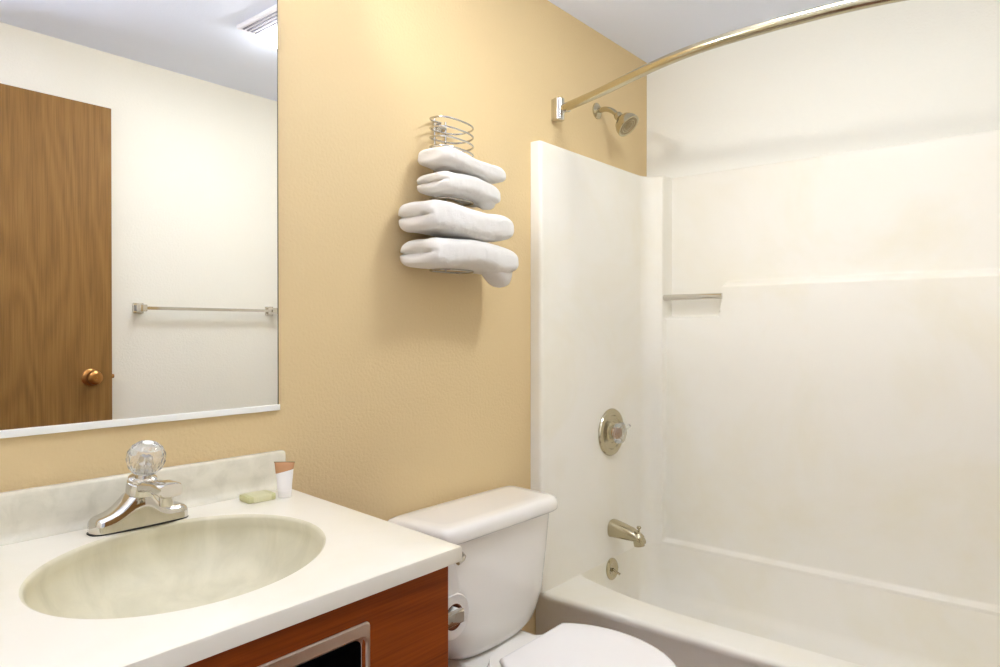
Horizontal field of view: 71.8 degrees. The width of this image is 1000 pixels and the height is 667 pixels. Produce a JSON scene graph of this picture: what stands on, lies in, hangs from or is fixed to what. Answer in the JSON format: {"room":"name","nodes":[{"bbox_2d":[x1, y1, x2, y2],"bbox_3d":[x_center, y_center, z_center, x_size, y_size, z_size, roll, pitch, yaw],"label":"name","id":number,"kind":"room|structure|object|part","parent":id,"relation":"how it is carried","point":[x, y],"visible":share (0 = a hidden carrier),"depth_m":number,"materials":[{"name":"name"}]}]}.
{"room":"bathroom","nodes":[
{"label":"bathroom","id":0,"kind":"room"},
{"bbox_2d":[0,0,646,634],"bbox_3d":[-0.394,0.007,1.755,0.100,2.265,3.248,0,0,39],"label":"wall","id":1,"kind":"structure","parent":0,"point":[403,389],"depth_m":1.82,"materials":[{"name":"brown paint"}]},
{"bbox_2d":[0,0,279,438],"bbox_3d":[-0.844,-0.307,1.120,0.010,0.960,1.098,0,0,39],"label":"wall mirror","id":2,"kind":"object","parent":1,"relation":"attached to","point":[139,283],"visible":1,"depth_m":1.31,"materials":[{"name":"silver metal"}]},
{"bbox_2d":[0,450,285,545],"bbox_3d":[-0.887,0.317,1.048,0.039,0.107,1.286,0,0,40],"label":"backsplash","id":3,"kind":"structure","parent":1,"relation":"attached to","point":[26,514],"depth_m":1.25,"materials":[{"name":"stone"}]},
{"bbox_2d":[429,115,473,273],"bbox_3d":[-0.136,-0.383,1.911,0.096,0.427,0.137,0,0,39],"label":"towel rack","id":4,"kind":"object","parent":1,"relation":"attached to","point":[438,127],"visible":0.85,"depth_m":1.90,"materials":[{"name":"silver metal"}]},
{"bbox_3d":[-0.182,-0.384,1.921,0.006,0.426,0.005,0,0,40],"label":"post","id":5,"kind":"part","parent":4,"relation":"part of","materials":[{"name":"silver metal"}]},
{"bbox_2d":[400,237,518,287],"bbox_3d":[-0.100,-0.192,1.893,0.157,0.122,0.362,0,0,39],"label":"folded towel","id":6,"kind":"object","parent":4,"relation":"on","point":[496,264],"visible":0.94,"depth_m":1.80,"materials":[{"name":"white fabric"}]},
{"bbox_2d":[398,199,513,242],"bbox_3d":[-0.109,-0.297,1.883,0.151,0.088,0.349,0,0,39],"label":"folded towel","id":7,"kind":"object","parent":6,"relation":"on","point":[437,218],"visible":0.93,"depth_m":1.78,"materials":[{"name":"white fabric"}]},
{"bbox_2d":[417,171,500,209],"bbox_3d":[-0.108,-0.390,1.899,0.129,0.079,0.243,0,0,39],"label":"folded towel","id":8,"kind":"object","parent":7,"relation":"on","point":[484,195],"visible":0.94,"depth_m":1.84,"materials":[{"name":"white fabric"}]},
{"bbox_2d":[418,146,505,183],"bbox_3d":[-0.100,-0.460,1.912,0.129,0.068,0.264,0,0,39],"label":"folded towel","id":9,"kind":"object","parent":8,"relation":"on","point":[445,158],"visible":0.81,"depth_m":1.84,"materials":[{"name":"white fabric"}]},
{"bbox_2d":[593,103,638,136],"bbox_3d":[0.430,-0.792,2.541,0.164,0.140,0.091,0,0,39],"label":"showerhead","id":10,"kind":"object","parent":1,"relation":"attached to","point":[626,123],"visible":1,"depth_m":2.52,"materials":[{"name":"silver metal"}]},
{"bbox_3d":[0.402,-0.818,2.557,0.087,0.049,0.021,0,0,37],"label":"arm","id":11,"kind":"part","parent":10,"relation":"part of","materials":[{"name":"silver metal"}]},
{"bbox_2d":[551,0,906,121],"bbox_3d":[0.753,-0.760,1.773,1.639,0.076,0.241,0,0,39],"label":"shower rod","id":12,"kind":"object","parent":1,"relation":"attached to","point":[559,107],"visible":1,"depth_m":1.78,"materials":[{"name":"silver metal"}]},
{"bbox_2d":[548,0,841,62],"bbox_3d":[0.278,-1.147,1.195,1.840,0.050,3.248,0,0,39],"label":"ceiling","id":13,"kind":"structure","parent":0,"point":[650,30],"depth_m":2.46,"materials":[{"name":"white paint"}]},
{"bbox_2d":[647,0,999,177],"bbox_3d":[1.279,0.003,2.416,1.640,2.265,0.100,0,0,39],"label":"wall","id":14,"kind":"structure","parent":0,"point":[909,71],"depth_m":2.44,"materials":[{"name":"white paint"}]},
{"bbox_2d":[531,129,999,616],"bbox_3d":[0.973,0.112,2.080,1.595,1.478,0.806,0,0,39],"label":"shower surround","id":15,"kind":"object","parent":14,"relation":"attached to","point":[800,358],"visible":0.99,"depth_m":2.41,"materials":[{"name":"white plastic"}]},
{"bbox_2d":[598,408,630,455],"bbox_3d":[0.435,0.369,2.574,0.053,0.178,0.178,0,0,39],"label":"shower valve","id":16,"kind":"object","parent":15,"relation":"attached to","point":[612,432],"visible":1,"depth_m":2.56,"materials":[{"name":"silver metal"}]},
{"bbox_3d":[0.443,0.369,2.567,0.031,0.076,0.084,0,0,40],"label":"knob","id":17,"kind":"part","parent":16,"relation":"part of","materials":[{"name":"clear plastic"}]},
{"bbox_2d":[607,519,645,546],"bbox_3d":[0.475,0.740,2.560,0.135,0.081,0.070,0,0,39],"label":"tub spout","id":18,"kind":"object","parent":15,"relation":"attached to","point":[618,529],"visible":1,"depth_m":2.54,"materials":[{"name":"silver metal"}]},
{"bbox_3d":[0.278,1.168,1.209,1.840,0.050,3.248,0,0,39],"label":"floor","id":19,"kind":"structure","parent":0,"visible":0},
{"bbox_2d":[185,566,447,666],"bbox_3d":[-0.685,0.759,0.867,0.584,0.771,1.178,0,0,39],"label":"vanity cabinet","id":20,"kind":"object","parent":19,"relation":"on","point":[408,621],"visible":0.26,"depth_m":1.03,"materials":[{"name":"brown wood"}]},
{"bbox_2d":[0,450,461,666],"bbox_3d":[-0.666,0.370,0.867,0.610,0.212,1.286,0,0,39],"label":"countertop","id":21,"kind":"structure","parent":20,"relation":"on","point":[231,573],"depth_m":1.13,"materials":[{"name":"beige stone"}]},
{"bbox_2d":[86,440,187,536],"bbox_3d":[-0.617,0.266,1.214,0.131,0.153,0.169,0,0,39],"label":"sink faucet","id":22,"kind":"object","parent":21,"relation":"on","point":[138,507],"visible":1,"depth_m":1.20,"materials":[{"name":"silver metal"}]},
{"bbox_3d":[-0.626,0.221,1.222,0.064,0.062,0.063,0,0,40],"label":"knob","id":23,"kind":"part","parent":22,"relation":"part of","materials":[{"name":"clear plastic"}]},
{"bbox_3d":[-0.604,0.276,1.210,0.111,0.042,0.042,0,0,34],"label":"spout","id":24,"kind":"part","parent":22,"relation":"part of","materials":[{"name":"silver metal"}]},
{"bbox_3d":[-0.481,0.409,1.072,0.422,0.131,0.455,0,0,40],"label":"sink bowl","id":25,"kind":"part","parent":21,"relation":"part of","materials":[{"name":"ceramic"}]},
{"bbox_2d":[239,490,275,503],"bbox_3d":[-0.497,0.335,1.418,0.060,0.013,0.046,0,0,-45],"label":"soap bar","id":26,"kind":"object","parent":21,"relation":"on","point":[262,495],"visible":1,"depth_m":1.41,"materials":[{"name":"beige"}]},
{"bbox_2d":[274,462,294,497],"bbox_3d":[-0.450,0.304,1.443,0.035,0.073,0.030,0,0,39],"label":"tube","id":27,"kind":"object","parent":21,"relation":"on","point":[283,470],"visible":1,"depth_m":1.44,"materials":[{"name":"white plastic"}]},
{"bbox_2d":[257,622,369,666],"bbox_3d":[-0.313,0.487,0.941,0.114,0.140,0.256,0,0,39],"label":"holder","id":28,"kind":"object","parent":20,"relation":"attached to","point":[341,649],"visible":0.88,"depth_m":0.98,"materials":[{"name":"silver metal"}]},
{"bbox_2d":[448,564,463,628],"bbox_3d":[-0.132,0.449,1.210,0.150,0.146,0.058,0,0,39],"label":"toilet paper holder","id":29,"kind":"object","parent":20,"relation":"attached to","point":[455,615],"visible":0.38,"depth_m":1.16,"materials":[{"name":"silver metal"}]},
{"bbox_2d":[448,564,460,596],"bbox_3d":[-0.135,0.407,1.207,0.148,0.062,0.035,0,0,40],"label":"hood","id":30,"kind":"object","parent":29,"relation":"attached to","point":[453,583],"depth_m":1.16,"materials":[{"name":"white"}]},
{"bbox_3d":[-0.079,0.482,1.168,0.010,0.022,0.046,0,0,40],"label":"post","id":31,"kind":"part","parent":29,"relation":"part of","materials":[{"name":"silver metal"}]},
{"bbox_2d":[448,593,468,640],"bbox_3d":[-0.119,0.489,1.226,0.104,0.079,0.079,0,0,39],"label":"toilet paper roll","id":32,"kind":"object","parent":29,"relation":"hanging from","point":[458,600],"visible":0.24,"depth_m":1.20,"materials":[{"name":"white paper"}]},
{"bbox_2d":[388,486,675,666],"bbox_3d":[0.129,0.805,1.751,0.702,0.668,0.523,0,0,39],"label":"toilet","id":33,"kind":"object","parent":19,"relation":"on","point":[501,532],"visible":0.72,"depth_m":1.79,"materials":[{"name":"white ceramic"}]},
{"bbox_3d":[-0.095,0.553,1.688,0.015,0.019,0.035,0,0,25],"label":"handle","id":34,"kind":"part","parent":33,"relation":"part of","materials":[{"name":"silver metal"}]},
{"bbox_3d":[-0.056,0.492,1.902,0.220,0.043,0.523,0,0,40],"label":"tank lid","id":35,"kind":"part","parent":33,"relation":"part of","materials":[{"name":"white ceramic"}]},
{"bbox_3d":[-0.061,0.678,1.907,0.193,0.329,0.458,0,0,40],"label":"tank","id":36,"kind":"part","parent":33,"relation":"part of","materials":[{"name":"white ceramic"}]},
{"bbox_3d":[0.230,0.781,1.626,0.387,0.022,0.368,0,0,40],"label":"seat lid","id":37,"kind":"part","parent":33,"relation":"part of","materials":[{"name":"white plastic"}]},
{"bbox_2d":[536,543,999,666],"bbox_3d":[0.969,0.991,2.092,1.579,0.291,0.788,0,0,39],"label":"bathtub","id":38,"kind":"object","parent":19,"relation":"on","point":[698,609],"visible":0.69,"depth_m":2.28,"materials":[{"name":"white ceramic"}]},
{"bbox_3d":[0.422,0.883,2.592,0.016,0.080,0.080,0,0,40],"label":"overflow plate","id":39,"kind":"part","parent":38,"relation":"part of","materials":[{"name":"silver metal"}]}
]}

